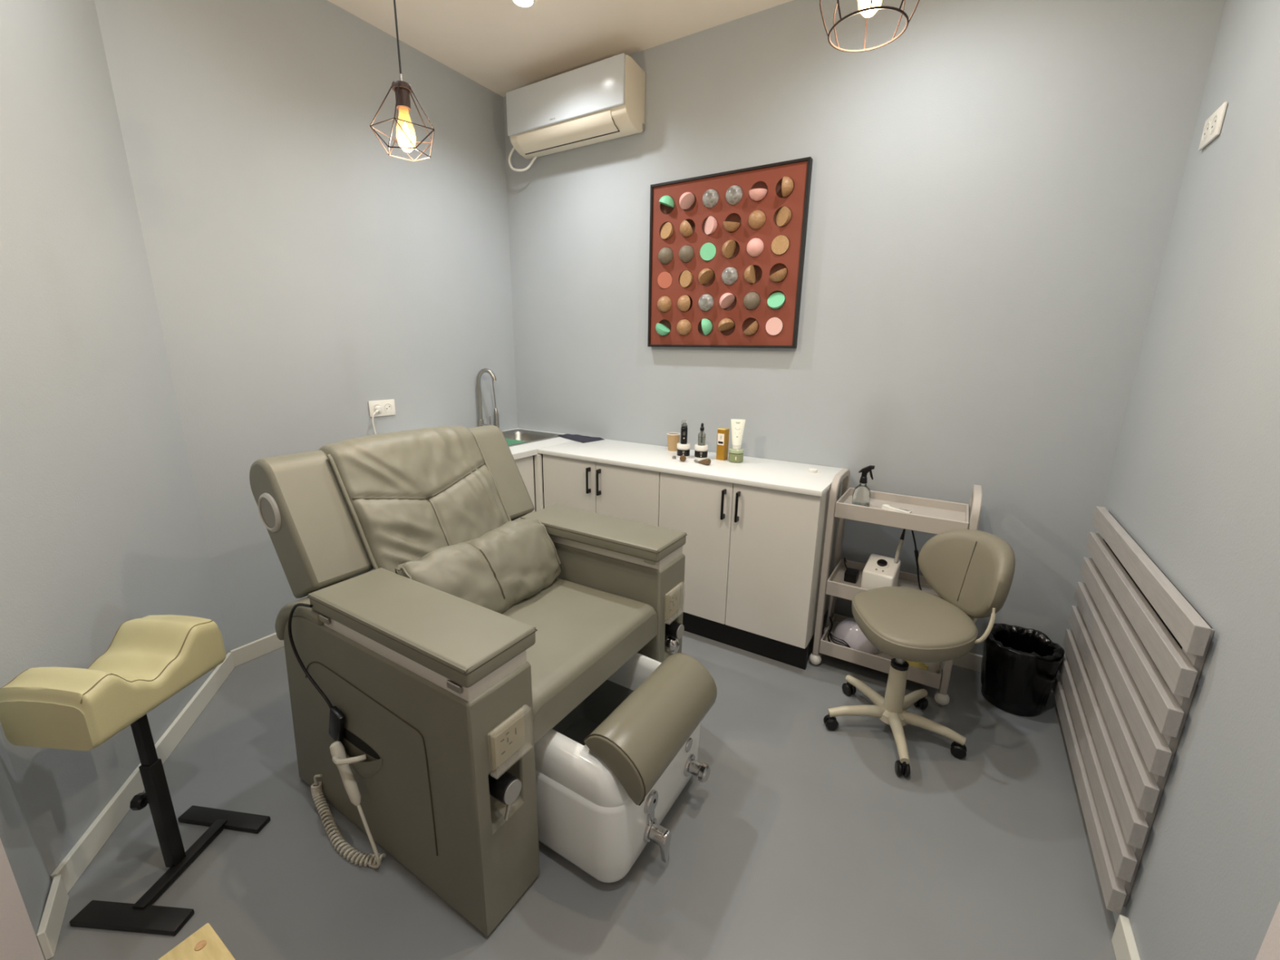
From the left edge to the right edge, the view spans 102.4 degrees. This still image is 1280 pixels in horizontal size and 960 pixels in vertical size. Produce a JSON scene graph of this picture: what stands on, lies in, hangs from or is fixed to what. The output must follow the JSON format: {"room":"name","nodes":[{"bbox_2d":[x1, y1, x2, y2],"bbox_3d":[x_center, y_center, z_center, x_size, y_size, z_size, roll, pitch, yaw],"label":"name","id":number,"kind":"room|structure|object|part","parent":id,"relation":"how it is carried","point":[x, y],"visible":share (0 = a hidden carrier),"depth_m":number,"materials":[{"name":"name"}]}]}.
{"room":"salon","nodes":[
{"label":"salon","id":0,"kind":"room"},
{"bbox_2d":[0,731,52,959],"bbox_3d":[-1.486,-0.277,0.884,0.169,2.864,0.259,-7,16,-30],"label":"wall","id":1,"kind":"structure","parent":0,"point":[18,837],"depth_m":1.20,"materials":[{"name":"paint"}]},
{"bbox_2d":[0,838,44,959],"bbox_3d":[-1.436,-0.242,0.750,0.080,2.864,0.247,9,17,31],"label":"door","id":2,"kind":"structure","parent":1,"relation":"in","point":[18,939],"depth_m":1.14,"materials":[{"name":"white paint"}]},
{"bbox_2d":[35,874,69,959],"bbox_3d":[-1.435,1.065,1.260,0.014,0.080,0.173,-10,18,-38],"label":"baseboard","id":3,"kind":"structure","parent":1,"relation":"attached to","point":[47,935],"depth_m":1.24,"materials":[{"name":"white"}]},
{"bbox_2d":[0,0,228,881],"bbox_3d":[-1.704,-0.422,1.449,0.120,2.864,1.050,-4,15,-17],"label":"wall","id":4,"kind":"structure","parent":0,"point":[101,529],"depth_m":1.50,"materials":[{"name":"paint"}]},
{"bbox_2d":[50,652,234,893],"bbox_3d":[-1.657,0.924,1.806,0.014,0.080,1.041,-4,15,-17],"label":"baseboard","id":5,"kind":"structure","parent":4,"relation":"attached to","point":[79,857],"depth_m":1.58,"materials":[{"name":"white"}]},
{"bbox_2d":[94,0,517,652],"bbox_3d":[-1.376,-0.742,2.732,0.120,2.864,1.820,9,17,31],"label":"wall","id":6,"kind":"structure","parent":0,"point":[305,273],"depth_m":2.30,"materials":[{"name":"paint"}]},
{"bbox_2d":[230,632,284,666],"bbox_3d":[-1.604,0.717,2.624,0.014,0.080,0.805,9,17,31],"label":"baseboard","id":7,"kind":"structure","parent":6,"relation":"attached to","point":[242,655],"depth_m":2.37,"materials":[{"name":"white wood"}]},
{"bbox_2d":[368,399,395,417],"bbox_3d":[-1.363,-0.380,2.724,0.010,0.084,0.144,9,17,31],"label":"wall socket","id":8,"kind":"object","parent":6,"relation":"attached to","point":[388,406],"visible":0.99,"depth_m":2.73,"materials":[{"name":"white plastic"}]},
{"bbox_2d":[372,403,382,413],"bbox_3d":[-1.375,-0.374,2.697,0.001,0.053,0.053,9,17,31],"label":"outlet","id":9,"kind":"object","parent":8,"relation":"attached to","point":[374,405],"depth_m":2.69,"materials":[{"name":"white plastic"}]},
{"bbox_2d":[372,405,382,434],"bbox_3d":[-1.375,0.143,2.807,0.029,1.090,0.066,4,15,13],"label":"plug","id":10,"kind":"object","parent":8,"relation":"in","point":[378,409],"visible":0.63,"depth_m":2.68,"materials":[{"name":"white plastic"}]},
{"bbox_2d":[383,402,392,412],"bbox_3d":[-1.343,-0.386,2.746,0.001,0.053,0.053,9,17,31],"label":"outlet","id":11,"kind":"object","parent":8,"relation":"attached to","point":[388,406],"depth_m":2.75,"materials":[{"name":"white plastic"}]},
{"bbox_2d":[327,0,792,97],"bbox_3d":[-0.884,-1.745,0.680,4.324,0.100,4.520,9,17,31],"label":"ceiling","id":12,"kind":"structure","parent":0,"point":[503,46],"depth_m":2.42,"materials":[{"name":"paint"}]},
{"bbox_2d":[369,0,434,161],"bbox_3d":[-0.659,-1.388,1.375,0.174,0.927,0.168,9,17,31],"label":"pendant lamp","id":13,"kind":"object","parent":12,"relation":"hanging from","point":[402,90],"visible":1,"depth_m":1.44,"materials":[{"name":"black metal"}]},
{"bbox_3d":[-0.661,-1.480,1.345,0.005,0.734,0.005,9,17,31],"label":"cord","id":14,"kind":"part","parent":13,"relation":"part of","materials":[{"name":"black plastic"}]},
{"bbox_2d":[511,0,535,8],"bbox_3d":[-0.505,-2.074,2.224,0.104,0.006,0.104,9,17,31],"label":"recessed light","id":15,"kind":"object","parent":12,"relation":"in","point":[524,3],"visible":1,"depth_m":2.25,"materials":[{"name":"white plastic"}]},
{"bbox_2d":[514,0,532,4],"bbox_3d":[-0.505,-2.077,2.223,0.080,0.001,0.080,9,17,31],"label":"diffuser","id":16,"kind":"object","parent":15,"relation":"attached to","point":[521,2],"depth_m":2.24,"materials":[{"name":"white plastic"}]},
{"bbox_2d":[819,0,919,52],"bbox_3d":[0.476,-1.324,0.965,0.184,0.819,0.184,13,18,39],"label":"pendant lamp","id":17,"kind":"object","parent":12,"relation":"hanging from","point":[869,2],"visible":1,"depth_m":1.08,"materials":[{"name":"black metal"}]},
{"bbox_2d":[47,627,1115,959],"bbox_3d":[-0.925,1.128,1.407,4.324,0.100,4.520,9,17,31],"label":"floor","id":18,"kind":"structure","parent":0,"point":[802,839],"depth_m":1.46,"materials":[{"name":"concrete"}]},
{"bbox_2d":[0,614,270,935],"bbox_3d":[-1.268,0.735,1.355,0.307,0.678,0.359,2,14,4],"label":"stand","id":19,"kind":"object","parent":18,"relation":"on","point":[148,660],"visible":1,"depth_m":1.29,"materials":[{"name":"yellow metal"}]},
{"bbox_2d":[0,614,226,751],"bbox_3d":[-1.303,0.482,1.300,0.224,0.161,0.344,2,14,4],"label":"cushion","id":20,"kind":"object","parent":19,"relation":"on","point":[148,660],"depth_m":1.19,"materials":[{"name":"beige leather"}]},
{"bbox_3d":[-1.312,0.850,1.363,0.048,0.040,0.040,0,14,-5],"label":"clamp knob","id":21,"kind":"part","parent":19,"relation":"part of","materials":[{"name":"black plastic"}]},
{"bbox_3d":[-1.271,0.665,1.319,0.024,0.230,0.024,2,14,4],"label":"post","id":22,"kind":"part","parent":19,"relation":"part of","materials":[{"name":"black metal"}]},
{"bbox_3d":[-1.274,0.893,1.377,0.032,0.330,0.032,2,14,4],"label":"post","id":23,"kind":"part","parent":19,"relation":"part of","materials":[{"name":"black metal"}]},
{"bbox_2d":[158,923,235,959],"bbox_3d":[-0.675,1.016,0.740,0.312,0.451,0.268,9,17,31],"label":"wooden stool","id":24,"kind":"object","parent":18,"relation":"on","point":[204,944],"visible":1,"depth_m":0.83,"materials":[{"name":"brown wood"}]},
{"bbox_2d":[249,425,717,936],"bbox_3d":[-0.414,0.436,1.714,1.308,1.104,1.027,9,17,31],"label":"chair","id":25,"kind":"object","parent":18,"relation":"on","point":[567,719],"visible":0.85,"depth_m":1.42,"materials":[{"name":"beige leather"}]},
{"bbox_2d":[260,497,275,528],"bbox_3d":[-1.096,0.097,1.520,0.094,0.094,0.003,9,17,31],"label":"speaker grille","id":26,"kind":"object","parent":25,"relation":"attached to","point":[267,504],"depth_m":1.52,"materials":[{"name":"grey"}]},
{"bbox_2d":[288,603,345,742],"bbox_3d":[-0.900,0.530,1.432,0.217,0.404,0.022,9,17,31],"label":"remote control","id":27,"kind":"object","parent":25,"relation":"in","point":[336,719],"visible":1,"depth_m":1.43,"materials":[{"name":"black plastic"}]},
{"bbox_2d":[311,741,386,868],"bbox_3d":[-0.869,0.887,1.471,0.384,0.340,0.076,9,17,31],"label":"shower","id":28,"kind":"object","parent":25,"relation":"hanging from","point":[337,750],"visible":1,"depth_m":1.42,"materials":[{"name":"beige"}]},
{"bbox_3d":[-0.811,0.808,1.422,0.104,0.162,0.033,9,17,31],"label":"handle","id":29,"kind":"part","parent":28,"relation":"part of","materials":[{"name":"beige plastic"}]},
{"bbox_3d":[-0.700,0.715,1.479,0.904,0.664,0.187,9,17,31],"label":"armrest","id":30,"kind":"part","parent":25,"relation":"part of","materials":[{"name":"beige leather"}]},
{"bbox_2d":[317,426,508,573],"bbox_3d":[-0.764,0.111,1.868,0.464,0.558,0.564,9,17,31],"label":"backrest cushion","id":31,"kind":"object","parent":25,"relation":"on","point":[405,495],"depth_m":1.75,"materials":[{"name":"beige leather"}]},
{"bbox_2d":[395,518,560,613],"bbox_3d":[-0.516,0.322,1.754,0.234,0.275,0.580,9,17,31],"label":"lumbar pillow","id":32,"kind":"object","parent":25,"relation":"on","point":[509,564],"visible":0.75,"depth_m":1.70,"materials":[{"name":"beige leather"}]},
{"bbox_3d":[-0.332,0.726,1.228,0.076,0.058,0.058,9,17,31],"label":"tap knob","id":33,"kind":"part","parent":25,"relation":"part of","materials":[{"name":"black plastic"}]},
{"bbox_3d":[-0.311,0.607,1.208,0.010,0.100,0.104,9,17,31],"label":"socket plate","id":34,"kind":"part","parent":25,"relation":"part of","materials":[{"name":"beige plastic"}]},
{"bbox_3d":[-0.298,0.731,1.207,0.004,0.053,0.053,9,17,31],"label":"knob","id":35,"kind":"part","parent":25,"relation":"part of","materials":[{"name":"grey plastic"}]},
{"bbox_2d":[502,577,657,744],"bbox_3d":[-0.436,0.493,1.750,0.785,0.126,0.624,9,17,31],"label":"seat cushion","id":36,"kind":"object","parent":25,"relation":"on","point":[588,628],"depth_m":1.61,"materials":[{"name":"beige leather"}]},
{"bbox_3d":[-0.268,0.550,2.152,0.904,0.664,0.187,9,17,31],"label":"armrest","id":37,"kind":"part","parent":25,"relation":"part of","materials":[{"name":"beige leather"}]},
{"bbox_2d":[534,652,717,883],"bbox_3d":[-0.125,0.798,1.626,0.626,0.453,0.536,9,17,31],"label":"basin","id":38,"kind":"object","parent":25,"relation":"in","point":[614,759],"depth_m":1.39,"materials":[{"name":"white plastic"}]},
{"bbox_3d":[0.118,0.620,1.940,0.056,0.075,0.062,-6,16,-24],"label":"tap lever","id":39,"kind":"part","parent":25,"relation":"part of","materials":[{"name":"silver metal"}]},
{"bbox_3d":[0.116,0.445,1.875,0.010,0.100,0.104,9,17,31],"label":"socket plate","id":40,"kind":"part","parent":25,"relation":"part of","materials":[{"name":"beige plastic"}]},
{"bbox_3d":[0.116,0.555,1.925,0.076,0.058,0.058,9,17,31],"label":"tap knob","id":41,"kind":"part","parent":25,"relation":"part of","materials":[{"name":"black plastic"}]},
{"bbox_3d":[0.149,0.561,1.905,0.004,0.053,0.053,9,17,31],"label":"knob","id":42,"kind":"part","parent":25,"relation":"part of","materials":[{"name":"grey plastic"}]},
{"bbox_2d":[514,453,544,520],"bbox_3d":[-0.842,0.217,3.118,0.656,0.829,0.996,9,17,31],"label":"base cabinet","id":43,"kind":"object","parent":18,"relation":"on","point":[532,477],"visible":0.12,"depth_m":2.88,"materials":[{"name":"laminate"}]},
{"bbox_3d":[-0.737,0.245,2.754,0.018,0.691,0.491,9,17,31],"label":"door","id":44,"kind":"part","parent":43,"relation":"part of","materials":[{"name":"laminate"}]},
{"bbox_2d":[502,427,573,459],"bbox_3d":[-0.842,-0.202,3.017,0.643,0.030,0.998,9,17,31],"label":"countertop","id":45,"kind":"structure","parent":43,"relation":"on","point":[522,451],"depth_m":2.94,"materials":[{"name":"white"}]},
{"bbox_2d":[475,368,496,426],"bbox_3d":[-0.960,-0.489,3.233,0.144,0.417,0.047,2,14,5],"label":"tap","id":46,"kind":"object","parent":45,"relation":"on","point":[480,421],"visible":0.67,"depth_m":3.21,"materials":[{"name":"silver metal"}]},
{"bbox_3d":[-0.970,-0.364,3.257,0.057,0.076,0.024,2,14,5],"label":"lever","id":47,"kind":"part","parent":46,"relation":"part of","materials":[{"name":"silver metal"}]},
{"bbox_2d":[492,381,499,427],"bbox_3d":[-0.938,-0.475,3.347,0.036,0.336,0.036,-7,16,-29],"label":"hose","id":48,"kind":"object","parent":45,"relation":"on","point":[495,411],"visible":0.65,"depth_m":3.35,"materials":[{"name":"silver metal"}]},
{"bbox_2d":[502,429,562,461],"bbox_3d":[-0.805,-0.192,3.204,0.426,0.150,0.566,9,17,31],"label":"sink","id":49,"kind":"object","parent":45,"relation":"in","point":[529,436],"visible":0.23,"depth_m":3.41,"materials":[{"name":"silver metal"}]},
{"bbox_2d":[505,438,525,444],"bbox_3d":[-0.805,-0.191,3.236,0.230,0.121,0.063,9,17,31],"label":"mat","id":50,"kind":"object","parent":49,"relation":"in","point":[510,442],"visible":0.08,"depth_m":3.24,"materials":[{"name":"green plastic"}]},
{"bbox_2d":[557,434,604,443],"bbox_3d":[-0.400,-0.261,3.185,0.320,0.013,0.176,9,17,31],"label":"folded cloth","id":51,"kind":"object","parent":45,"relation":"on","point":[577,437],"visible":1,"depth_m":3.16,"materials":[{"name":"grey"}]},
{"bbox_2d":[542,453,660,526],"bbox_3d":[-0.114,0.265,2.958,0.750,0.834,0.508,9,17,31],"label":"base cabinet","id":52,"kind":"object","parent":18,"relation":"on","point":[632,494],"visible":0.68,"depth_m":2.68,"materials":[{"name":"laminate"}]},
{"bbox_3d":[-0.388,0.217,2.864,0.365,0.699,0.018,9,17,31],"label":"door","id":53,"kind":"part","parent":52,"relation":"part of","materials":[{"name":"laminate"}]},
{"bbox_3d":[-0.272,0.003,2.707,0.011,0.138,0.032,9,17,31],"label":"handle","id":54,"kind":"part","parent":52,"relation":"part of","materials":[{"name":"black plastic"}]},
{"bbox_3d":[-0.215,0.012,2.673,0.011,0.138,0.032,9,17,31],"label":"handle","id":55,"kind":"part","parent":52,"relation":"part of","materials":[{"name":"black plastic"}]},
{"bbox_3d":[-0.069,0.270,2.673,0.381,0.699,0.018,9,17,31],"label":"door","id":56,"kind":"part","parent":52,"relation":"part of","materials":[{"name":"laminate"}]},
{"bbox_2d":[537,438,842,496],"bbox_3d":[0.213,-0.101,2.667,1.532,0.024,0.498,9,17,31],"label":"countertop","id":57,"kind":"structure","parent":52,"relation":"on","point":[780,475],"depth_m":2.51,"materials":[{"name":"white"}]},
{"bbox_2d":[666,432,680,451],"bbox_3d":[0.186,-0.211,2.860,0.076,0.094,0.076,9,17,31],"label":"paper cup","id":58,"kind":"object","parent":57,"relation":"on","point":[673,438],"visible":0.96,"depth_m":2.83,"materials":[{"name":"brown paper"}]},
{"bbox_2d":[680,455,686,462],"bbox_3d":[0.214,-0.117,2.610,0.033,0.033,0.082,1,14,-1],"label":"brush","id":59,"kind":"object","parent":57,"relation":"on","point":[682,458],"visible":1,"depth_m":2.57,"materials":[{"name":"brown wood"}]},
{"bbox_2d":[676,442,690,457],"bbox_3d":[0.227,-0.155,2.689,0.070,0.070,0.070,9,17,31],"label":"jar","id":60,"kind":"object","parent":57,"relation":"on","point":[682,449],"visible":0.91,"depth_m":2.66,"materials":[{"name":"white plastic"}]},
{"bbox_2d":[680,420,687,444],"bbox_3d":[0.228,-0.249,2.665,0.035,0.123,0.036,9,17,31],"label":"pump bottle","id":61,"kind":"object","parent":60,"relation":"on","point":[684,423],"visible":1,"depth_m":2.65,"materials":[{"name":"black plastic"}]},
{"bbox_3d":[0.228,-0.178,2.683,0.070,0.022,0.070,9,17,31],"label":"lid","id":62,"kind":"part","parent":60,"relation":"part of","materials":[{"name":"white plastic"}]},
{"bbox_2d":[694,444,708,459],"bbox_3d":[0.316,-0.146,2.659,0.070,0.070,0.070,9,17,31],"label":"jar","id":63,"kind":"object","parent":57,"relation":"on","point":[700,451],"visible":0.92,"depth_m":2.63,"materials":[{"name":"white plastic"}]},
{"bbox_3d":[0.316,-0.169,2.653,0.070,0.022,0.070,9,17,31],"label":"lid","id":64,"kind":"part","parent":63,"relation":"part of","materials":[{"name":"white plastic"}]},
{"bbox_2d":[697,422,706,445],"bbox_3d":[0.317,-0.235,2.636,0.039,0.114,0.039,9,17,31],"label":"dropper bottle","id":65,"kind":"object","parent":63,"relation":"on","point":[701,436],"visible":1,"depth_m":2.62,"materials":[{"name":"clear glass"}]},
{"bbox_3d":[0.317,-0.216,2.641,0.039,0.075,0.039,9,17,31],"label":"glass","id":66,"kind":"part","parent":65,"relation":"part of","materials":[{"name":"grey"}]},
{"bbox_2d":[693,458,711,465],"bbox_3d":[0.304,-0.097,2.533,0.033,0.033,0.098,-11,18,-39],"label":"brush","id":67,"kind":"object","parent":57,"relation":"on","point":[706,461],"visible":1,"depth_m":2.50,"materials":[{"name":"brown wood"}]},
{"bbox_2d":[715,427,728,460],"bbox_3d":[0.422,-0.183,2.630,0.044,0.160,0.045,12,18,36],"label":"box","id":68,"kind":"object","parent":57,"relation":"on","point":[722,441],"visible":1,"depth_m":2.61,"materials":[{"name":"orange"}]},
{"bbox_2d":[728,448,743,462],"bbox_3d":[0.484,-0.124,2.593,0.075,0.065,0.075,9,17,31],"label":"jar","id":69,"kind":"object","parent":57,"relation":"on","point":[735,455],"visible":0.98,"depth_m":2.56,"materials":[{"name":"green glass"}]},
{"bbox_3d":[0.484,-0.148,2.587,0.075,0.017,0.075,9,17,31],"label":"lid","id":70,"kind":"part","parent":69,"relation":"part of","materials":[{"name":"green plastic"}]},
{"bbox_2d":[730,418,745,449],"bbox_3d":[0.485,-0.228,2.567,0.045,0.149,0.056,-11,18,-39],"label":"tube","id":71,"kind":"object","parent":69,"relation":"on","point":[737,425],"visible":1,"depth_m":2.55,"materials":[{"name":"white plastic"}]},
{"bbox_2d":[808,467,819,472],"bbox_3d":[0.811,-0.044,2.397,0.050,0.014,0.040,9,17,31],"label":"lid","id":72,"kind":"object","parent":57,"relation":"on","point":[811,469],"visible":1,"depth_m":2.38,"materials":[{"name":"white plastic"}]},
{"bbox_2d":[658,471,842,670],"bbox_3d":[0.528,0.372,2.573,0.755,0.834,0.508,9,17,31],"label":"base cabinet","id":73,"kind":"object","parent":18,"relation":"on","point":[753,555],"visible":0.85,"depth_m":2.34,"materials":[{"name":"laminate"}]},
{"bbox_3d":[0.255,0.324,2.478,0.374,0.699,0.018,9,17,31],"label":"door","id":74,"kind":"part","parent":73,"relation":"part of","materials":[{"name":"laminate"}]},
{"bbox_3d":[0.375,0.110,2.318,0.011,0.138,0.032,9,17,31],"label":"handle","id":75,"kind":"part","parent":73,"relation":"part of","materials":[{"name":"black plastic"}]},
{"bbox_3d":[0.432,0.119,2.284,0.011,0.138,0.032,9,17,31],"label":"handle","id":76,"kind":"part","parent":73,"relation":"part of","materials":[{"name":"black plastic"}]},
{"bbox_3d":[0.576,0.378,2.285,0.377,0.699,0.018,9,17,31],"label":"door","id":77,"kind":"part","parent":73,"relation":"part of","materials":[{"name":"laminate"}]},
{"bbox_2d":[808,468,982,705],"bbox_3d":[1.106,0.430,2.263,0.564,0.888,0.334,9,17,31],"label":"trolley","id":78,"kind":"object","parent":18,"relation":"on","point":[931,516],"visible":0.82,"depth_m":2.22,"materials":[{"name":"grey"}]},
{"bbox_3d":[0.890,0.368,2.386,0.028,0.833,0.309,9,17,31],"label":"frame","id":79,"kind":"part","parent":78,"relation":"part of","materials":[{"name":"grey"}]},
{"bbox_2d":[844,557,859,582],"bbox_3d":[0.979,0.413,2.387,0.066,0.063,0.179,5,15,18],"label":"power adapter","id":80,"kind":"object","parent":78,"relation":"on","point":[851,575],"visible":1,"depth_m":2.32,"materials":[{"name":"black plastic"}]},
{"bbox_2d":[826,616,879,654],"bbox_3d":[0.976,0.694,2.347,0.221,0.122,0.184,9,17,31],"label":"lamp","id":81,"kind":"object","parent":78,"relation":"on","point":[847,633],"visible":0.62,"depth_m":2.30,"materials":[{"name":"grey plastic"}]},
{"bbox_2d":[851,465,875,506],"bbox_3d":[0.962,0.025,2.220,0.074,0.183,0.072,9,17,31],"label":"spray bottle","id":82,"kind":"object","parent":78,"relation":"on","point":[861,495],"visible":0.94,"depth_m":2.20,"materials":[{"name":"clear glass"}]},
{"bbox_2d":[860,553,900,589],"bbox_3d":[1.034,0.413,2.214,0.124,0.149,0.120,12,18,36],"label":"drill","id":83,"kind":"object","parent":78,"relation":"on","point":[879,571],"visible":0.87,"depth_m":2.18,"materials":[{"name":"white plastic"}]},
{"bbox_2d":[818,613,942,688],"bbox_3d":[1.095,0.760,2.336,0.478,0.066,0.293,9,17,31],"label":"tray","id":84,"kind":"object","parent":78,"relation":"on","point":[880,661],"depth_m":2.23,"materials":[{"name":"grey plastic"}]},
{"bbox_2d":[825,559,941,600],"bbox_3d":[1.099,0.477,2.264,0.478,0.066,0.293,9,17,31],"label":"tray","id":85,"kind":"object","parent":78,"relation":"on","point":[835,585],"depth_m":2.31,"materials":[{"name":"grey plastic"}]},
{"bbox_2d":[881,504,911,513],"bbox_3d":[1.074,0.125,2.157,0.022,0.021,0.122,-9,17,-35],"label":"tool","id":86,"kind":"object","parent":78,"relation":"on","point":[887,507],"visible":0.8,"depth_m":2.16,"materials":[{"name":"white plastic"}]},
{"bbox_2d":[834,487,968,534],"bbox_3d":[1.104,0.130,2.176,0.478,0.066,0.293,9,17,31],"label":"tray","id":87,"kind":"object","parent":78,"relation":"on","point":[931,516],"depth_m":2.14,"materials":[{"name":"grey plastic"}]},
{"bbox_2d":[893,528,921,590],"bbox_3d":[1.150,0.328,2.190,0.129,0.307,0.054,4,15,13],"label":"drill handpiece","id":88,"kind":"object","parent":78,"relation":"on","point":[902,537],"visible":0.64,"depth_m":2.18,"materials":[{"name":"grey"}]},
{"bbox_3d":[1.160,0.329,2.188,0.110,0.307,0.047,5,15,17],"label":"cord","id":89,"kind":"part","parent":88,"relation":"part of","materials":[{"name":"black plastic"}]},
{"bbox_2d":[905,660,928,670],"bbox_3d":[1.172,0.782,2.197,0.100,0.025,0.070,9,17,31],"label":"sachet","id":90,"kind":"object","parent":78,"relation":"on","point":[918,664],"visible":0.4,"depth_m":2.18,"materials":[{"name":"yellow"}]},
{"bbox_3d":[1.323,0.440,2.126,0.028,0.833,0.309,9,17,31],"label":"frame","id":91,"kind":"part","parent":78,"relation":"part of","materials":[{"name":"grey"}]},
{"bbox_2d":[823,528,1015,777],"bbox_3d":[1.003,0.577,1.901,0.578,0.778,0.477,-2,15,-12],"label":"stool","id":92,"kind":"object","parent":18,"relation":"on","point":[971,571],"visible":1,"depth_m":1.85,"materials":[{"name":"beige leather"}]},
{"bbox_3d":[0.829,0.882,1.961,0.221,0.050,0.047,1,14,1],"label":"arm","id":93,"kind":"part","parent":92,"relation":"part of","materials":[{"name":"beige paint"}]},
{"bbox_3d":[0.912,0.854,2.075,0.048,0.050,0.221,-5,15,-21],"label":"arm","id":94,"kind":"part","parent":92,"relation":"part of","materials":[{"name":"beige paint"}]},
{"bbox_3d":[0.924,0.915,1.837,0.047,0.050,0.221,5,15,15],"label":"arm","id":95,"kind":"part","parent":92,"relation":"part of","materials":[{"name":"beige paint"}]},
{"bbox_3d":[0.987,0.510,1.868,0.394,0.084,0.445,1,14,2],"label":"seat","id":96,"kind":"part","parent":92,"relation":"part of","materials":[{"name":"beige leather"}]},
{"bbox_3d":[1.065,0.868,2.030,0.221,0.050,0.047,-9,17,-34],"label":"arm","id":97,"kind":"part","parent":92,"relation":"part of","materials":[{"name":"beige paint"}]},
{"bbox_3d":[1.067,0.903,1.891,0.222,0.050,0.047,9,17,31],"label":"arm","id":98,"kind":"part","parent":92,"relation":"part of","materials":[{"name":"beige paint"}]},
{"bbox_3d":[1.204,0.342,1.868,0.166,0.300,0.362,-2,14,-11],"label":"backrest","id":99,"kind":"part","parent":92,"relation":"part of","materials":[{"name":"beige leather"}]},
{"bbox_3d":[1.130,0.487,1.701,0.022,0.151,0.059,-12,19,-42],"label":"adjust lever","id":100,"kind":"part","parent":92,"relation":"part of","materials":[{"name":"beige paint"}]},
{"bbox_2d":[980,622,1064,716],"bbox_3d":[1.554,0.781,2.123,0.261,0.290,0.260,9,17,31],"label":"waste bin","id":101,"kind":"object","parent":18,"relation":"on","point":[1020,665],"visible":0.97,"depth_m":2.05,"materials":[{"name":"black plastic"}]},
{"bbox_2d":[502,0,1226,691],"bbox_3d":[0.513,-0.709,2.704,3.364,2.864,0.120,9,17,31],"label":"wall","id":102,"kind":"structure","parent":0,"point":[995,184],"depth_m":2.17,"materials":[{"name":"paint"}]},
{"bbox_2d":[506,53,645,171],"bbox_3d":[-0.401,-1.941,2.793,0.888,0.368,0.202,9,17,31],"label":"air conditioner","id":103,"kind":"object","parent":102,"relation":"attached to","point":[602,100],"visible":1,"depth_m":2.65,"materials":[{"name":"beige plastic"}]},
{"bbox_3d":[-0.407,-1.984,2.675,0.785,0.212,0.017,9,17,31],"label":"panel","id":104,"kind":"part","parent":103,"relation":"part of","materials":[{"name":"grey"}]},
{"bbox_2d":[647,156,813,348],"bbox_3d":[0.397,-1.082,2.569,0.820,0.815,0.088,9,17,31],"label":"wall art","id":105,"kind":"object","parent":102,"relation":"attached to","point":[727,242],"visible":1,"depth_m":2.54,"materials":[{"name":"red"}]},
{"bbox_2d":[952,652,982,672],"bbox_3d":[1.373,0.806,2.441,0.879,0.080,0.014,9,17,31],"label":"baseboard","id":106,"kind":"structure","parent":102,"relation":"attached to","point":[971,661],"depth_m":2.35,"materials":[{"name":"white"}]},
{"bbox_2d":[1077,0,1279,959],"bbox_3d":[0.694,-0.025,0.014,0.120,2.864,4.400,9,17,31],"label":"wall","id":107,"kind":"structure","parent":0,"point":[1194,478],"depth_m":1.15,"materials":[{"name":"paint"}]},
{"bbox_2d":[1111,914,1140,959],"bbox_3d":[0.790,1.246,0.661,0.018,0.085,1.457,9,17,31],"label":"baseboard","id":108,"kind":"structure","parent":107,"relation":"attached to","point":[1125,947],"depth_m":1.22,"materials":[{"name":"white"}]},
{"bbox_2d":[1052,506,1214,914],"bbox_3d":[1.445,0.582,1.589,0.039,0.781,1.031,9,17,31],"label":"radiator","id":109,"kind":"object","parent":107,"relation":"attached to","point":[1136,648],"visible":0.98,"depth_m":1.37,"materials":[{"name":"grey metal"}]},
{"bbox_2d":[1198,102,1227,151],"bbox_3d":[1.693,-1.043,1.524,0.010,0.084,0.144,9,17,31],"label":"wall socket","id":110,"kind":"object","parent":107,"relation":"attached to","point":[1213,125],"visible":1,"depth_m":1.50,"materials":[{"name":"white plastic"}]},
{"bbox_2d":[1201,120,1210,141],"bbox_3d":[1.705,-1.050,1.551,0.001,0.053,0.053,9,17,31],"label":"outlet","id":111,"kind":"object","parent":110,"relation":"attached to","point":[1206,133],"depth_m":1.55,"materials":[{"name":"white plastic"}]},
{"bbox_2d":[1209,113,1218,134],"bbox_3d":[1.673,-1.038,1.502,0.001,0.053,0.053,9,17,31],"label":"outlet","id":112,"kind":"object","parent":110,"relation":"attached to","point":[1214,124],"depth_m":1.50,"materials":[{"name":"white plastic"}]}
]}

